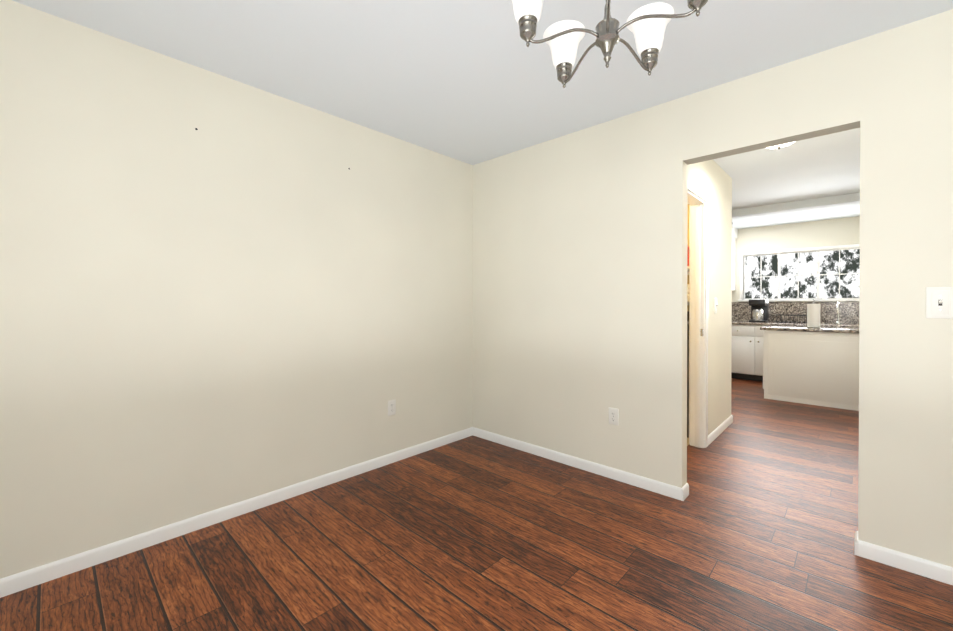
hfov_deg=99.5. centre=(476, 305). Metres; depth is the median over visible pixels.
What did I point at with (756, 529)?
floor
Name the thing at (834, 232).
wall
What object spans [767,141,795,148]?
light
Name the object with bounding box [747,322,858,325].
countertop
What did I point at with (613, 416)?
outlet
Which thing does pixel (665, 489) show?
baseboard
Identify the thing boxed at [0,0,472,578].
wall
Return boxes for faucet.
[836,302,840,323]
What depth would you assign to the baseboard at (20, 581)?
2.13 m
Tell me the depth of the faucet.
5.89 m
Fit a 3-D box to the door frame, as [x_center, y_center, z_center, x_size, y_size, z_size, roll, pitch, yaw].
[1.674,0.137,3.195,0.132,2.103,0.648,0,0,43]
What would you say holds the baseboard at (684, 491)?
attached to the wall at (579, 283)
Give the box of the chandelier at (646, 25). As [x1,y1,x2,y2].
[512,0,707,87]
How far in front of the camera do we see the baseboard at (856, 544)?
1.93 m
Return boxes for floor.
[0,378,952,630]
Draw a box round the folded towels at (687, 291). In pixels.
[687,284,688,298]
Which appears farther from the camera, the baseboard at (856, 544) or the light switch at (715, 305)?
the light switch at (715, 305)
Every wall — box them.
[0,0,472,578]
[473,9,952,566]
[687,205,688,310]
[688,159,731,434]
[732,216,859,301]
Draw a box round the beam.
[732,193,859,217]
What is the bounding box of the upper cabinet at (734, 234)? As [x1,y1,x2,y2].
[732,227,737,289]
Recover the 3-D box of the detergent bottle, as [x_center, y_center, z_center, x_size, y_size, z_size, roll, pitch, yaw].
[2.149,-0.521,4.095,0.190,0.287,0.110,0,0,43]
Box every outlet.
[388,399,395,415]
[609,407,618,425]
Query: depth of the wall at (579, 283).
2.49 m
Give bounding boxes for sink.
[822,326,858,327]
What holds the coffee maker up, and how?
on the countertop
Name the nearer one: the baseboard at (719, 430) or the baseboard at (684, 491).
the baseboard at (684, 491)
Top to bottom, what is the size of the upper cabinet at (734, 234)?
1.038 m
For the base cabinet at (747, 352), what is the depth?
6.25 m
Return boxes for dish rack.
[773,314,806,322]
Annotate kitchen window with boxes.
[738,244,859,300]
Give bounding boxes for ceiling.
[12,0,952,228]
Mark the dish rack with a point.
(780, 321)
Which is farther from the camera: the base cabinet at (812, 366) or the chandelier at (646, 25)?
the base cabinet at (812, 366)
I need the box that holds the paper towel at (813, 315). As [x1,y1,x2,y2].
[806,299,820,327]
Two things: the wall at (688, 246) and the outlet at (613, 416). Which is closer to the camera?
the outlet at (613, 416)
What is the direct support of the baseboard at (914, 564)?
attached to the wall at (579, 283)
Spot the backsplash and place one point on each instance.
(741, 311)
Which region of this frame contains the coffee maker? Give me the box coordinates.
[749,299,767,322]
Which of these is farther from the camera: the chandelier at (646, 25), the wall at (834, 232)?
the wall at (834, 232)
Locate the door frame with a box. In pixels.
[688,181,708,447]
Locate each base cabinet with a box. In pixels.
[731,322,763,381]
[760,325,858,410]
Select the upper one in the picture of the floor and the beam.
the beam
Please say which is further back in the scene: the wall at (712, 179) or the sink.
the sink
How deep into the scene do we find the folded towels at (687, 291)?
3.97 m
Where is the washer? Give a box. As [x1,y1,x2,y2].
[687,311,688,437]
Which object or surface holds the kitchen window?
in the wall at (834, 232)
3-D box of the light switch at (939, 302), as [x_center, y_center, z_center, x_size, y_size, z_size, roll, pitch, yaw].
[2.004,-0.010,1.743,0.084,0.137,0.023,0,0,43]
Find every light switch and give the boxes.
[714,298,717,312]
[926,287,952,318]
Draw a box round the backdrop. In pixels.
[745,249,859,298]
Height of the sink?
0.865 m
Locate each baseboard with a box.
[0,427,472,597]
[473,427,680,499]
[681,483,688,500]
[708,415,732,444]
[854,531,857,555]
[858,540,952,584]
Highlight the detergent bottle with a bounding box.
[687,240,688,265]
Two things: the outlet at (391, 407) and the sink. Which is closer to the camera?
the outlet at (391, 407)
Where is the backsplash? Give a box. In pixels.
[732,302,858,321]
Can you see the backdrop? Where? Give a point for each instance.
(849, 263)
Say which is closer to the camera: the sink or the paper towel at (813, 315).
the paper towel at (813, 315)

